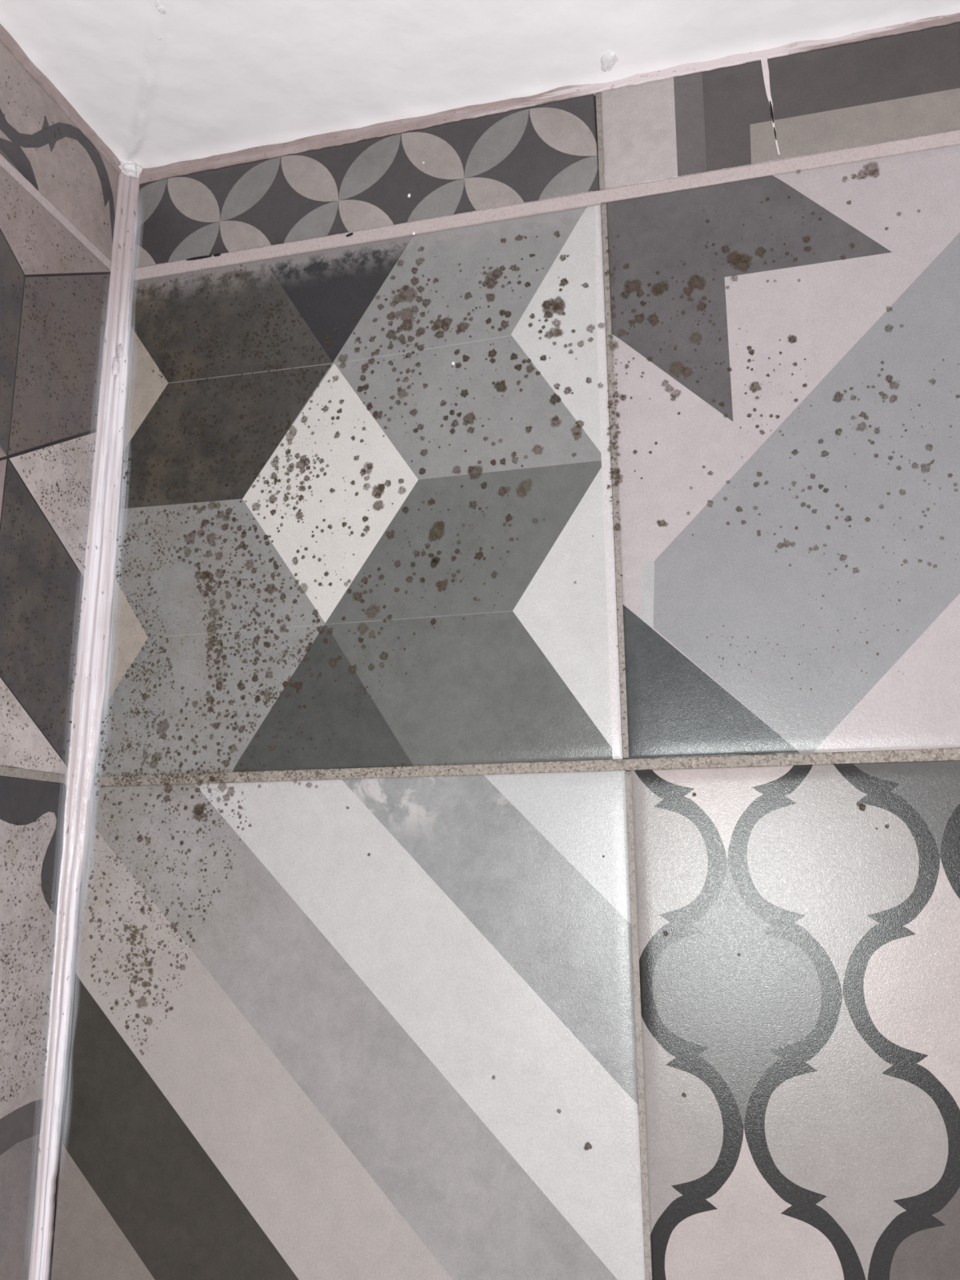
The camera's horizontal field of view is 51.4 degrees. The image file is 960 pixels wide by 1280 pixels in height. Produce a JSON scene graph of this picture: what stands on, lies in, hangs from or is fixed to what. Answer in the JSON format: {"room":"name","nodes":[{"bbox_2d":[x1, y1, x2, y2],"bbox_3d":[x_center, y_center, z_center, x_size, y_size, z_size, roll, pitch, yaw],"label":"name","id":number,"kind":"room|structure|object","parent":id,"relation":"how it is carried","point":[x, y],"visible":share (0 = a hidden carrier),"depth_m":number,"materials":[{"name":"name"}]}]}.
{"room":"bathroom","nodes":[
{"label":"bathroom","id":0,"kind":"room"},
{"bbox_2d":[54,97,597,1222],"bbox_3d":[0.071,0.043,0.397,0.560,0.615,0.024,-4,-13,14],"label":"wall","id":1,"kind":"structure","parent":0,"point":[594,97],"depth_m":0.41,"materials":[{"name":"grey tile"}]},
{"bbox_2d":[50,770,644,1279],"bbox_3d":[-0.056,0.177,0.384,0.234,0.246,0.006,-4,-13,14],"label":"ceramic tile","id":2,"kind":"structure","parent":1,"relation":"attached to","point":[317,1096],"depth_m":0.39,"materials":[{"name":"beige tile"}]},
{"bbox_2d":[88,769,888,1150],"bbox_3d":[-0.011,0.118,0.382,0.323,0.138,0.001,-4,-13,14],"label":"mold spots","id":3,"kind":"object","parent":2,"relation":"attached to","point":[861,806],"visible":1,"depth_m":0.42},
{"bbox_2d":[93,204,623,777],"bbox_3d":[-0.058,-0.065,0.439,0.232,0.243,0.006,-4,-13,14],"label":"ceramic tile","id":4,"kind":"structure","parent":1,"relation":"attached to","point":[533,677],"depth_m":0.43,"materials":[{"name":"ceramic"}]},
{"bbox_2d":[96,231,625,782],"bbox_3d":[-0.057,-0.064,0.435,0.232,0.245,0.001,-4,-13,14],"label":"mold spots","id":5,"kind":"object","parent":4,"relation":"attached to","point":[554,397],"visible":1,"depth_m":0.44,"materials":[{"name":"black"}]},
{"bbox_2d":[95,747,959,786],"bbox_3d":[0.066,0.048,0.382,0.481,0.004,0.005,-4,-13,14],"label":"grout line","id":6,"kind":"object","parent":1,"relation":"attached to","point":[931,754],"visible":1,"depth_m":0.39,"materials":[{"name":"grey concrete"}]},
{"bbox_2d":[131,129,959,280],"bbox_3d":[0.063,-0.195,0.438,0.482,0.007,0.005,-4,-13,14],"label":"grout line","id":7,"kind":"object","parent":1,"relation":"attached to","point":[950,138],"visible":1,"depth_m":0.44,"materials":[{"name":"white concrete"}]},
{"bbox_2d":[186,255,212,260],"bbox_3d":[-0.136,-0.185,0.484,0.014,0.001,0.001,-4,-13,14],"label":"grout gap","id":8,"kind":"object","parent":7,"relation":"in","point":[204,256],"visible":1,"depth_m":0.48,"materials":[{"name":"black"}]},
{"bbox_2d":[132,22,959,268],"bbox_3d":[0.062,-0.225,0.444,0.484,0.055,0.006,-4,-13,14],"label":"tile","id":9,"kind":"object","parent":1,"relation":"attached to","point":[547,150],"depth_m":0.45,"materials":[{"name":"grey tile"}]},
{"bbox_2d":[595,92,604,190],"bbox_3d":[0.054,-0.222,0.446,0.002,0.050,0.005,-4,-13,14],"label":"grout line","id":10,"kind":"object","parent":1,"relation":"attached to","point":[599,128],"visible":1,"depth_m":0.44,"materials":[{"name":"grey concrete"}]},
{"bbox_2d":[600,202,629,759],"bbox_3d":[0.056,-0.073,0.412,0.002,0.243,0.005,-4,-13,14],"label":"grout line","id":11,"kind":"object","parent":1,"relation":"attached to","point":[603,205],"visible":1,"depth_m":0.41,"materials":[{"name":"grey concrete"}]},
{"bbox_2d":[625,771,652,1279],"bbox_3d":[0.058,0.170,0.356,0.002,0.245,0.005,-4,-13,14],"label":"grout line","id":12,"kind":"object","parent":1,"relation":"attached to","point":[637,994],"visible":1,"depth_m":0.36,"materials":[{"name":"grey concrete"}]},
{"bbox_2d":[606,144,959,759],"bbox_3d":[0.177,-0.081,0.382,0.248,0.244,0.006,-4,-13,14],"label":"ceramic tile","id":13,"kind":"structure","parent":1,"relation":"attached to","point":[677,584],"depth_m":0.39,"materials":[{"name":"ceramic"}]},
{"bbox_2d":[605,163,959,739],"bbox_3d":[0.119,-0.079,0.394,0.135,0.240,0.001,-4,-13,14],"label":"mold spots","id":14,"kind":"object","parent":13,"relation":"attached to","point":[793,339],"visible":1,"depth_m":0.41,"materials":[{"name":"black"}]},
{"bbox_2d":[631,760,959,1279],"bbox_3d":[0.179,0.162,0.326,0.248,0.246,0.006,-4,-13,14],"label":"ceramic tile","id":15,"kind":"structure","parent":1,"relation":"attached to","point":[815,1132],"depth_m":0.35,"materials":[{"name":"beige tile"}]},
{"bbox_2d":[0,0,959,168],"bbox_3d":[0.025,-0.286,0.311,0.500,0.012,0.300,-4,-13,14],"label":"ceiling","id":16,"kind":"structure","parent":0,"point":[222,77],"depth_m":0.43,"materials":[{"name":"paint"}]},
{"bbox_2d":[0,23,120,173],"bbox_3d":[-0.199,-0.253,0.427,0.005,0.008,0.163,-4,-13,14],"label":"grout line","id":17,"kind":"object","parent":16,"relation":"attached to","point":[6,37],"depth_m":0.45,"materials":[{"name":"white concrete"}]},
{"bbox_2d":[118,160,142,177],"bbox_3d":[-0.176,-0.237,0.501,0.012,0.008,0.012,-11,-17,39],"label":"sealant blob","id":18,"kind":"object","parent":16,"relation":"attached to","point":[131,169],"visible":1,"depth_m":0.50,"materials":[{"name":"white"}]},
{"bbox_2d":[154,0,165,13],"bbox_3d":[-0.131,-0.260,0.409,0.005,0.004,0.008,-4,-13,14],"label":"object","id":19,"kind":"object","parent":16,"relation":"on","point":[162,10],"visible":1,"depth_m":0.41,"materials":[{"name":"white"}]},
{"bbox_2d":[138,13,959,184],"bbox_3d":[0.060,-0.249,0.448,0.486,0.009,0.005,-4,-13,14],"label":"grout line","id":20,"kind":"object","parent":16,"relation":"attached to","point":[396,126],"depth_m":0.46,"materials":[{"name":"white concrete"}]},
{"bbox_2d":[600,49,617,71],"bbox_3d":[0.057,-0.255,0.438,0.008,0.004,0.013,2,-13,-10],"label":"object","id":21,"kind":"object","parent":16,"relation":"attached to","point":[608,60],"visible":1,"depth_m":0.44,"materials":[{"name":"white"}]},
{"bbox_3d":[-0.229,0.024,0.304,0.024,0.615,0.306,-4,-13,14],"label":"wall","id":22,"kind":"structure","parent":0,"visible":0},
{"bbox_2d":[0,775,66,1279],"bbox_3d":[-0.198,0.166,0.330,0.006,0.246,0.160,-4,-13,14],"label":"ceramic tile","id":23,"kind":"structure","parent":22,"relation":"attached to","point":[22,801],"depth_m":0.40,"materials":[{"name":"tile"}]},
{"bbox_2d":[0,69,108,1102],"bbox_3d":[-0.188,-0.033,0.411,0.001,0.422,0.084,-4,-13,14],"label":"mold spots","id":24,"kind":"object","parent":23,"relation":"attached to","point":[18,534],"visible":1,"depth_m":0.42,"materials":[{"name":"black"}]},
{"bbox_2d":[28,170,139,1279],"bbox_3d":[-0.172,0.032,0.437,0.018,0.555,0.017,-4,-13,14],"label":"trim","id":25,"kind":"structure","parent":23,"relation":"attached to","point":[90,682],"depth_m":0.44,"materials":[{"name":"white"}]},
{"bbox_2d":[0,765,66,783],"bbox_3d":[-0.200,0.044,0.357,0.005,0.004,0.159,-4,-13,14],"label":"grout line","id":26,"kind":"object","parent":22,"relation":"attached to","point":[7,771],"visible":1,"depth_m":0.41,"materials":[{"name":"grey concrete"}]},
{"bbox_2d":[0,165,111,774],"bbox_3d":[-0.200,-0.078,0.385,0.006,0.245,0.159,-4,-13,14],"label":"ceramic tile","id":27,"kind":"structure","parent":22,"relation":"attached to","point":[50,624],"depth_m":0.42,"materials":[{"name":"beige tile"}]},
{"bbox_2d":[0,153,111,269],"bbox_3d":[-0.201,-0.200,0.413,0.005,0.004,0.158,-4,-13,14],"label":"grout line","id":28,"kind":"object","parent":22,"relation":"attached to","point":[5,164],"visible":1,"depth_m":0.45,"materials":[{"name":"white concrete"}]},
{"bbox_2d":[0,40,119,260],"bbox_3d":[-0.202,-0.227,0.419,0.006,0.051,0.158,-4,-13,14],"label":"tile","id":29,"kind":"object","parent":22,"relation":"attached to","point":[88,197],"depth_m":0.45,"materials":[{"name":"beige"}]}
]}

